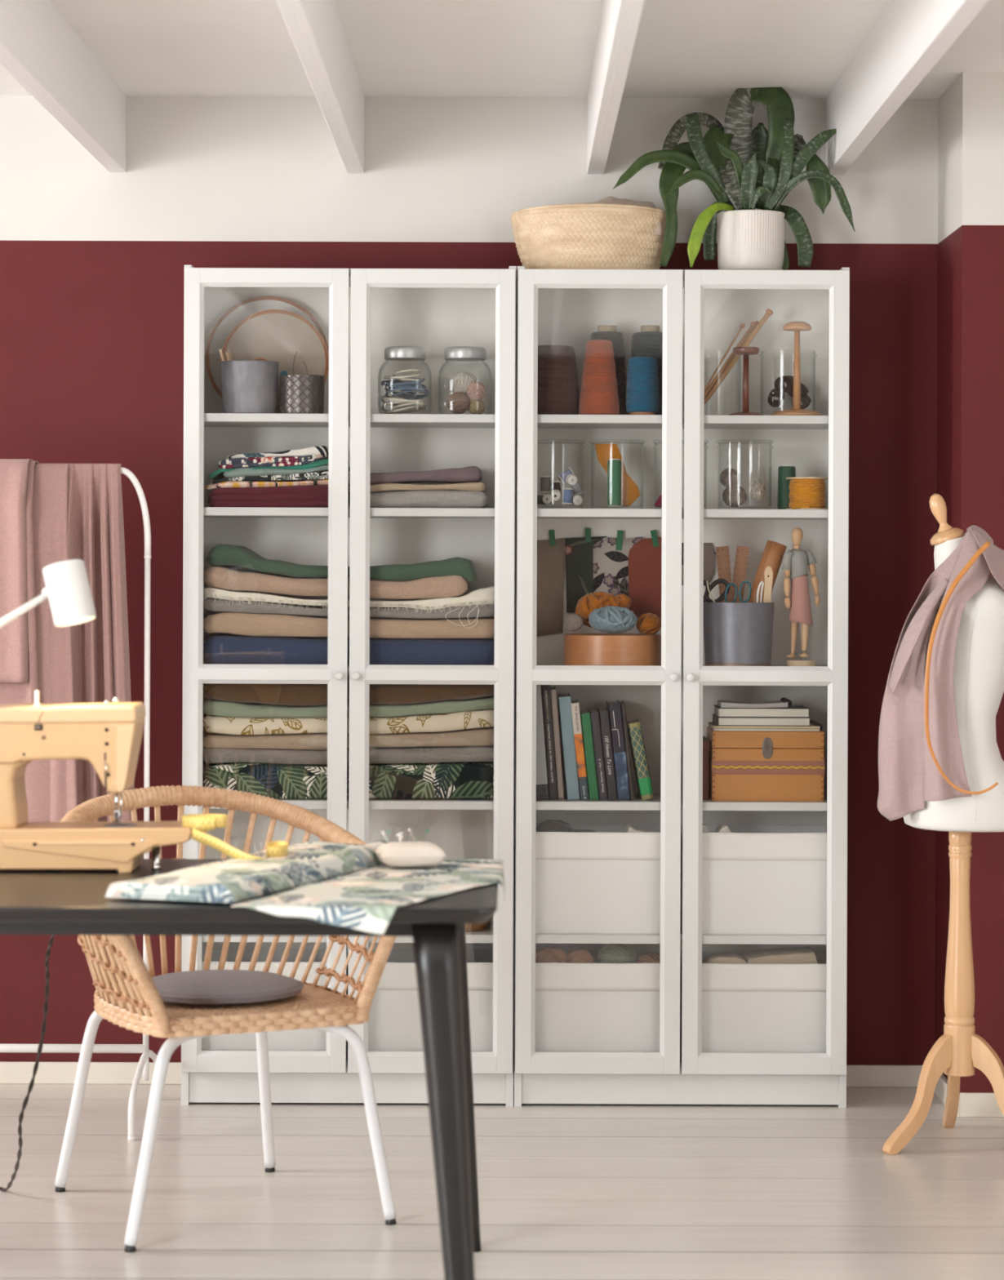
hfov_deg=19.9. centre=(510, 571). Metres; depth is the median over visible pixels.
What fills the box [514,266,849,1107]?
bookcase
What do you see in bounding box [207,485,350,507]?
folded fabric
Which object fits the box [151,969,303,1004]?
seat cushion
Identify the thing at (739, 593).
scissors
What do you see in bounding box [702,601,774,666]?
pot
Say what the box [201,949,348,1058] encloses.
storage box
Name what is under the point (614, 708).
book
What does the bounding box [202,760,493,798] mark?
folded fabric
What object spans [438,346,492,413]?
lidded jar
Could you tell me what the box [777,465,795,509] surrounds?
thread cone
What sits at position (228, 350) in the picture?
wooden stick
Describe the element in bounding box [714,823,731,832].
cloth
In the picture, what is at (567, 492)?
thread spool
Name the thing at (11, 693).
cloth
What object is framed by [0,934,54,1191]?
power cable
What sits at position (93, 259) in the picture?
wall
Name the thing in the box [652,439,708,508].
glass jar
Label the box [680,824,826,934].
storage box
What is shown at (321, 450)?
folded fabric
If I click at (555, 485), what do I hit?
thread spool
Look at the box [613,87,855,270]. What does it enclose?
potted plant
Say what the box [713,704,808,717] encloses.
notebook
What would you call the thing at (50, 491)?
cloth
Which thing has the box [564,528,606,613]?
swatch
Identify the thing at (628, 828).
cloth
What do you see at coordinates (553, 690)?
book
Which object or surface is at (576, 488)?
thread spool
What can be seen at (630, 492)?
felt piece
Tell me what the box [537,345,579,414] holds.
thread spool
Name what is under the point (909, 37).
ceiling beam
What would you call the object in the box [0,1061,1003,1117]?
baseboard
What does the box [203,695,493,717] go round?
folded fabric
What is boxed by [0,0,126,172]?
ceiling beam
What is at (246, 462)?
folded fabric
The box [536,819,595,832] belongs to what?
cloth
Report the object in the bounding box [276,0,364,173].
ceiling beam
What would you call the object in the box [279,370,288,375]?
tuft
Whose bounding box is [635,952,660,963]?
yarn skein
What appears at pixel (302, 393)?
planter pot
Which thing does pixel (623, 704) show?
book
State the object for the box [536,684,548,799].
book
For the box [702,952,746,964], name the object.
folded cloth
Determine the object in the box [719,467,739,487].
yarn ball
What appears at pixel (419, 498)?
folded remnant
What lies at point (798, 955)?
folded cloth
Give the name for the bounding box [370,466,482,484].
folded remnant
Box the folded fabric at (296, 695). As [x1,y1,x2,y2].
[203,679,493,706]
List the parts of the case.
lid, rickrack trim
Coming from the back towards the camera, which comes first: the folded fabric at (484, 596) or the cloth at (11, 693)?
the folded fabric at (484, 596)
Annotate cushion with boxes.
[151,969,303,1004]
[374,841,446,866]
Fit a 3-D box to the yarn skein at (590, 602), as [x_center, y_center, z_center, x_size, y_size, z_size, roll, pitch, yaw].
[0.218,0.095,7.045,0.121,0.092,0.081,0,0,0]
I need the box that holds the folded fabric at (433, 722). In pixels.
[203,708,493,734]
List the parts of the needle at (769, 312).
knob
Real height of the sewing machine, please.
0.329 m
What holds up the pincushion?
on the fabric at (366, 900)
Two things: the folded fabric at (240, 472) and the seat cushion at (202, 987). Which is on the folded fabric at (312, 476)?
the folded fabric at (240, 472)
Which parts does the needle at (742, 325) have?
knob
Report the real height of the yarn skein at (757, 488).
0.053 m
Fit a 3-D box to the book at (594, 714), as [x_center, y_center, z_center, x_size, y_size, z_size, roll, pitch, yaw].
[0.214,0.447,7.035,0.043,0.213,0.190,0,0,0]
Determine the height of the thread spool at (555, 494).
0.028 m
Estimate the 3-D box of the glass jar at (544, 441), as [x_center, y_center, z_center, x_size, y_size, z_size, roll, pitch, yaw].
[0.117,-0.236,7.000,0.132,0.168,0.132,0,0,0]
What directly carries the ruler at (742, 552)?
in the pot at (735, 633)
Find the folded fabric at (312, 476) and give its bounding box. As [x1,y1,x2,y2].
[209,471,328,484]
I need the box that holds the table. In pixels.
[0,858,497,1279]
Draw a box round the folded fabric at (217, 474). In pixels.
[207,458,328,479]
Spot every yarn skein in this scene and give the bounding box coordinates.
[535,946,567,963]
[566,948,594,963]
[574,591,623,628]
[588,605,638,634]
[616,593,631,608]
[635,613,661,635]
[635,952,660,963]
[748,478,765,500]
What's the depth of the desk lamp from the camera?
5.16 m
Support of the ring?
in the planter pot at (248, 386)
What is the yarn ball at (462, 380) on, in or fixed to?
in the lidded jar at (456, 353)
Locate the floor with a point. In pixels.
(566, 1191)
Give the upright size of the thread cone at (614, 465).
0.116 m
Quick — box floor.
[0,1084,1003,1279]
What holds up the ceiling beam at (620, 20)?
attached to the ceiling
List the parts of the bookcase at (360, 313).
panel, door, knob, shelf, shelf, shelf, panel, shelf, shelf, panel, panel, knob, door, panel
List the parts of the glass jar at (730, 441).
glass lid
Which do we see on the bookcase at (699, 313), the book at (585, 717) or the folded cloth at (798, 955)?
the book at (585, 717)
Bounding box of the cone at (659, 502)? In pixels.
[653,494,662,506]
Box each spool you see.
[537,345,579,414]
[537,495,546,505]
[539,475,551,493]
[542,493,554,504]
[550,480,562,496]
[550,489,560,501]
[556,467,574,484]
[561,488,573,504]
[565,474,577,484]
[570,479,582,495]
[571,495,582,506]
[786,476,828,509]
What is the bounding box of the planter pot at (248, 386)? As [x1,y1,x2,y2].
[220,360,279,413]
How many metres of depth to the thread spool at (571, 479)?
6.96 m
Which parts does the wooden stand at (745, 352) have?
stem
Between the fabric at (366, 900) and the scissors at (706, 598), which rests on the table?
the fabric at (366, 900)
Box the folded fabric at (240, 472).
[223,465,350,478]
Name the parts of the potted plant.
pot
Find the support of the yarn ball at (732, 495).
in the glass jar at (730, 441)
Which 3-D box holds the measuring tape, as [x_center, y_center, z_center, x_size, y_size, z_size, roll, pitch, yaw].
[0.978,0.208,6.237,0.161,0.550,0.050,0,0,0]
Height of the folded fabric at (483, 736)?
0.055 m
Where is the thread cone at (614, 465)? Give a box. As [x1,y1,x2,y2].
[607,458,621,506]
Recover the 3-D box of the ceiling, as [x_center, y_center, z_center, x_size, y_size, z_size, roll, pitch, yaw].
[-0.195,-1.218,2.590,5.600,0.060,9.180,0,0,0]
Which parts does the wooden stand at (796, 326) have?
stem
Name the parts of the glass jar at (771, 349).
leather strip, leather strip, leather strip, leather strip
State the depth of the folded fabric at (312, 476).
6.95 m
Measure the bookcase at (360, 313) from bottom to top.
2.020 m
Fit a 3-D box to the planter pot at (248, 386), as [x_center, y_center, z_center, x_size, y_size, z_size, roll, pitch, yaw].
[-0.634,-0.444,6.965,0.143,0.128,0.143,0,0,0]
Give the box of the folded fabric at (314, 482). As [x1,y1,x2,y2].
[204,480,350,490]
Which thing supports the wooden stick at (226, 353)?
in the planter pot at (248, 386)
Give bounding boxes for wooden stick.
[218,348,224,360]
[225,351,230,360]
[226,349,232,360]
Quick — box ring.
[254,357,266,360]
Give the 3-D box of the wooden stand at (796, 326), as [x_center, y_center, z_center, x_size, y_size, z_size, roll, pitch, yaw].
[0.697,-0.492,6.985,0.126,0.233,0.126,0,0,0]
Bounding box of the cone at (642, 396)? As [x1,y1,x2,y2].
[625,356,659,414]
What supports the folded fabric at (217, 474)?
on the folded fabric at (312, 476)
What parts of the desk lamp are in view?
lamp arm, lamp shade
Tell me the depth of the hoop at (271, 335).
7.08 m
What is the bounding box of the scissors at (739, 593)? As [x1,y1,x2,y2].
[724,580,751,602]
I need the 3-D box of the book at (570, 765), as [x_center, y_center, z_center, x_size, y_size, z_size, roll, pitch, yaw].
[0.142,0.428,7.035,0.053,0.251,0.190,0,0,0]
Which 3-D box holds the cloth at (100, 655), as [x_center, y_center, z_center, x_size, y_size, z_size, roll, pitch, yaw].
[-1.008,0.203,6.681,0.264,0.913,0.135,0,0,5]
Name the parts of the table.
leg, leg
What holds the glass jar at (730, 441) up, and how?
on the bookcase at (699, 313)
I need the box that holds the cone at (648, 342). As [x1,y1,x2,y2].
[631,324,662,414]
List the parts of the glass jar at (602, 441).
glass lid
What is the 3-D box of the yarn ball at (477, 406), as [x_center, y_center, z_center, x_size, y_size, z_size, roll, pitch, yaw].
[-0.083,-0.402,7.022,0.043,0.040,0.045,0,0,0]
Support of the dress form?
on the floor
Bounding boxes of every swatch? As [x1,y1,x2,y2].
[536,529,565,636]
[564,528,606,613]
[592,529,644,595]
[627,529,662,619]
[681,542,715,585]
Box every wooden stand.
[728,346,764,415]
[770,321,822,415]
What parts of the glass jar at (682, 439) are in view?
glass lid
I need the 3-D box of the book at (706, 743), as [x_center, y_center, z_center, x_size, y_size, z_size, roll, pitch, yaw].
[0.459,0.483,7.057,0.051,0.144,0.190,0,0,0]
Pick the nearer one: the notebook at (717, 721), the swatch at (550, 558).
the notebook at (717, 721)
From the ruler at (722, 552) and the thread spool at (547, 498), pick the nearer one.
the thread spool at (547, 498)
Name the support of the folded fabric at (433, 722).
on the folded fabric at (483, 736)
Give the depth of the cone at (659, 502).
6.97 m
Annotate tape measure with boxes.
[182,813,288,859]
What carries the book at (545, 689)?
on the bookcase at (699, 313)
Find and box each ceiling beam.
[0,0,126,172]
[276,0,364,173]
[586,0,644,174]
[826,0,988,175]
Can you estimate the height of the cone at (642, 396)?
0.143 m
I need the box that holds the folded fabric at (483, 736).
[203,726,493,750]
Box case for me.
[706,726,825,801]
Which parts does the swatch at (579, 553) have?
tape strip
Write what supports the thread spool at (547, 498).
in the glass jar at (544, 441)
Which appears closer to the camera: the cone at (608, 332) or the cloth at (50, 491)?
the cloth at (50, 491)
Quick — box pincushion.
[374,828,446,866]
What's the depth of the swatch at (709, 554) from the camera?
7.16 m
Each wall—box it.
[0,95,937,1065]
[934,71,1003,1093]
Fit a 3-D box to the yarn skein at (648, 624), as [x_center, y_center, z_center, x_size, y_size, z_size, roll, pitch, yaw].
[0.339,0.129,7.015,0.065,0.056,0.065,0,0,0]
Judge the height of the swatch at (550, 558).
0.267 m
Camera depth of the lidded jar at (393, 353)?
7.00 m
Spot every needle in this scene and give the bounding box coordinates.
[703,308,773,404]
[703,321,755,398]
[703,323,745,393]
[716,320,759,380]
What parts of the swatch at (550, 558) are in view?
tape strip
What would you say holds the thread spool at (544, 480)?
in the glass jar at (544, 441)
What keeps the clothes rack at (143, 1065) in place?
on the floor
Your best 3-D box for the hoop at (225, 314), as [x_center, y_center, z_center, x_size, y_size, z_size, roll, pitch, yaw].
[-0.604,-0.533,7.120,0.306,0.304,0.043,0,0,1]
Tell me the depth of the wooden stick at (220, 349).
6.95 m
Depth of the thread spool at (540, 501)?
6.97 m
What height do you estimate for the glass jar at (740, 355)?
0.164 m
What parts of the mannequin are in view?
arm, leg, support rod, leg, arm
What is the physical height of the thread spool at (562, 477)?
0.040 m
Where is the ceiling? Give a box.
[0,0,1003,98]
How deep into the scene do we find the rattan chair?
5.66 m
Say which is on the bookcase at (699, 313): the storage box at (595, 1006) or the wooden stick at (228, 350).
the storage box at (595, 1006)
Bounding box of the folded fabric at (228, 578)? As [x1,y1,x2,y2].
[203,565,468,599]
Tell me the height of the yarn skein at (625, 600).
0.039 m
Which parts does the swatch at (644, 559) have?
tape strip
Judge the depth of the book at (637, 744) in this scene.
6.94 m
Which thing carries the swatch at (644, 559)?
attached to the bookcase at (699, 313)
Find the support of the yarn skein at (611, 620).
on the filling
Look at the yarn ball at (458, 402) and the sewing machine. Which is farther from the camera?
the yarn ball at (458, 402)
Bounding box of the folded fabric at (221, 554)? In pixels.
[206,543,476,582]
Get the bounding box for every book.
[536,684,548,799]
[541,684,558,799]
[550,685,564,799]
[557,693,579,799]
[571,698,589,799]
[579,708,599,799]
[588,708,608,799]
[596,707,617,799]
[605,699,630,799]
[618,700,635,799]
[626,718,653,799]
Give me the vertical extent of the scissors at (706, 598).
0.172 m
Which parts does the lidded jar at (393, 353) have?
cord coil, cord coil, cord coil, lid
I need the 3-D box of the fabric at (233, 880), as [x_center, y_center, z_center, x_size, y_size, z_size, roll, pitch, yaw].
[-0.438,0.520,5.047,0.232,0.038,0.739,0,0,19]
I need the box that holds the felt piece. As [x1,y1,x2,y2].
[595,444,639,506]
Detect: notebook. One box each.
[712,714,809,726]
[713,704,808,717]
[717,697,792,707]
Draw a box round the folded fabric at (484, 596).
[203,586,494,627]
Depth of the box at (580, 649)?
6.92 m
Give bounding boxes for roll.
[746,540,786,602]
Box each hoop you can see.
[205,296,328,399]
[220,309,328,413]
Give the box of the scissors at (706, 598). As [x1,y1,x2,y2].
[703,577,729,602]
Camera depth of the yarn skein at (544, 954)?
6.97 m
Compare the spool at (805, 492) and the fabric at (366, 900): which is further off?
the spool at (805, 492)
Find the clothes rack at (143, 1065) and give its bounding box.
[0,466,157,1141]
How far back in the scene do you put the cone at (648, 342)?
7.04 m
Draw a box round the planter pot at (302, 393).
[279,373,324,413]
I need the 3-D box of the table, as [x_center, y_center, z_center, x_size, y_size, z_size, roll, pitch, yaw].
[-0.746,0.913,5.046,1.444,0.740,0.811,0,0,0]
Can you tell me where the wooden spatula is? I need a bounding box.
[763,565,773,602]
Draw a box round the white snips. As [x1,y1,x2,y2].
[755,581,764,602]
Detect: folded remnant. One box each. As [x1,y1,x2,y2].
[369,489,488,508]
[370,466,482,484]
[370,482,486,492]
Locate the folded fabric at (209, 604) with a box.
[203,598,494,618]
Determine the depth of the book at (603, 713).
6.94 m
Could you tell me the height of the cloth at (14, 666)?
0.523 m
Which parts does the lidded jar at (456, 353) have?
lid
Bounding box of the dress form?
[882,493,1003,1155]
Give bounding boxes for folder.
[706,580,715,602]
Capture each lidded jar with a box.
[377,346,431,413]
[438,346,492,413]
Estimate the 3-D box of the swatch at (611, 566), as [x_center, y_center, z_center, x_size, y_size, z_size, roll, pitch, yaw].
[0.269,-0.009,7.156,0.128,0.189,0.004,0,0,0]
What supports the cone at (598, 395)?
on the bookcase at (699, 313)
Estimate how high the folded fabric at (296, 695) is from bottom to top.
0.061 m
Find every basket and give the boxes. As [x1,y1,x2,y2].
[465,915,493,932]
[511,203,666,269]
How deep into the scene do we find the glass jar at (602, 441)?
7.00 m
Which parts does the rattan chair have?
leg, arm post, leg, seat, leg, leg, arm post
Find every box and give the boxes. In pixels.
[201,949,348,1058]
[368,949,493,1051]
[534,950,660,1052]
[535,823,660,933]
[564,633,661,666]
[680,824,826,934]
[680,951,826,1060]
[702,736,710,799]
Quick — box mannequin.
[781,527,820,666]
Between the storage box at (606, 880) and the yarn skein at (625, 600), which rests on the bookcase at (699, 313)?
the storage box at (606, 880)
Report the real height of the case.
0.169 m
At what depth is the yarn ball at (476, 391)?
7.00 m
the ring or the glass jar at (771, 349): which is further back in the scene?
the glass jar at (771, 349)
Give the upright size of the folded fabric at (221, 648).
0.075 m
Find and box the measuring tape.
[924,541,998,794]
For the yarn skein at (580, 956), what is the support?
in the storage box at (595, 1006)
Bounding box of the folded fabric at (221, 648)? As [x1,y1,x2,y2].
[203,633,494,665]
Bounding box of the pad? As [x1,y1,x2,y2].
[707,720,822,731]
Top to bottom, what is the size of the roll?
0.275 m
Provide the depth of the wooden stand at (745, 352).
6.95 m
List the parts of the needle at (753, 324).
knob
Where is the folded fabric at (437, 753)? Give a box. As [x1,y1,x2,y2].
[203,745,493,764]
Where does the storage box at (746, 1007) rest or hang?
on the bookcase at (699, 313)
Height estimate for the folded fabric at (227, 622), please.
0.065 m
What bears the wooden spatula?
in the pot at (735, 633)
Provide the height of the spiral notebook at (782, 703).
0.020 m
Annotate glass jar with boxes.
[537,439,586,508]
[589,439,645,507]
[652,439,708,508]
[714,355,741,415]
[716,439,773,509]
[759,349,816,413]
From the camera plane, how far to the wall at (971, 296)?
6.79 m
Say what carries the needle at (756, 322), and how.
in the glass jar at (740, 355)
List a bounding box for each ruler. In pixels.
[715,546,733,602]
[731,545,749,602]
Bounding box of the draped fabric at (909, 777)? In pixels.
[877,524,1003,821]
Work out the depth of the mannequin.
6.99 m
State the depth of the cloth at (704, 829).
6.94 m
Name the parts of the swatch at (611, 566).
tape strip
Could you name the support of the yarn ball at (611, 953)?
in the storage box at (595, 1006)
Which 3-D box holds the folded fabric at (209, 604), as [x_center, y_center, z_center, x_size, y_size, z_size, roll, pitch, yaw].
[-0.389,0.090,7.028,0.719,0.047,0.205,0,0,0]
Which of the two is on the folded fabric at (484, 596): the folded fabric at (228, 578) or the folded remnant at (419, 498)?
the folded fabric at (228, 578)
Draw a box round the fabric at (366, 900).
[231,858,505,934]
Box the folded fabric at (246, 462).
[218,454,324,468]
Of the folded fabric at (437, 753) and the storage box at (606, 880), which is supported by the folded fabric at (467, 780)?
the folded fabric at (437, 753)
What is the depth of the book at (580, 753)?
6.94 m
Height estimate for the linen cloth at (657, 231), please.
0.102 m
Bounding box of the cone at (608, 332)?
[589,324,626,414]
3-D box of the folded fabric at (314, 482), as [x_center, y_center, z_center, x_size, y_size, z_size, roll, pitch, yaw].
[-0.568,-0.211,7.033,0.344,0.026,0.194,0,0,0]
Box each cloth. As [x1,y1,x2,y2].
[0,458,33,682]
[0,460,39,704]
[24,463,77,822]
[48,463,134,822]
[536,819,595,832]
[589,195,661,235]
[624,824,656,832]
[702,822,710,832]
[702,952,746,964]
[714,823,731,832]
[741,946,817,964]
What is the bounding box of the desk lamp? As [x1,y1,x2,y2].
[0,559,96,629]
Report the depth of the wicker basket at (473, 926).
6.96 m
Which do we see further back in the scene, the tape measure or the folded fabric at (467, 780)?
the folded fabric at (467, 780)
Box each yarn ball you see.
[446,391,471,413]
[452,372,478,394]
[466,382,485,400]
[468,399,484,413]
[564,613,582,631]
[596,943,636,963]
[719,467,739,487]
[722,484,746,506]
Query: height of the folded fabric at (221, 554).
0.092 m
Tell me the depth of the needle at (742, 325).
7.06 m
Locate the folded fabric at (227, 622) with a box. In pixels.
[203,611,494,638]
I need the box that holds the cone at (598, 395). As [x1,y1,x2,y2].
[578,339,619,414]
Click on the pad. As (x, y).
(815, 726)
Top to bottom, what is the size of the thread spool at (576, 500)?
0.025 m
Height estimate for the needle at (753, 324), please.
0.217 m
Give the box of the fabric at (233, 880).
[105,840,389,902]
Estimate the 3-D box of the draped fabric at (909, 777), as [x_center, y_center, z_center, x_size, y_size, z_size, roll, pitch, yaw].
[1.015,0.226,6.369,0.373,0.662,0.238,0,0,-12]
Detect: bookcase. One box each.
[181,264,516,1106]
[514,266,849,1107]
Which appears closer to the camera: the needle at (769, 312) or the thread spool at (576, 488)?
the thread spool at (576, 488)
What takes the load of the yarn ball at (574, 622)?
on the filling
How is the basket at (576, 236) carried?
on the bookcase at (699, 313)
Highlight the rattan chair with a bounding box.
[54,785,396,1252]
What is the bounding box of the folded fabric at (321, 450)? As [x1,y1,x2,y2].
[226,445,328,458]
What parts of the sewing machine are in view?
arm, panel, knob, needle plate, plate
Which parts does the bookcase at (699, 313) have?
panel, door, knob, panel, shelf, shelf, shelf, panel, shelf, shelf, panel, knob, door, panel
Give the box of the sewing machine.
[0,689,192,872]
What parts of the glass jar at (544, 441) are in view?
glass lid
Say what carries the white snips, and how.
in the pot at (735, 633)
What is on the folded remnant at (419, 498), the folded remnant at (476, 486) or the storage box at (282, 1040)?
the folded remnant at (476, 486)
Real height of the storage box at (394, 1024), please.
0.244 m

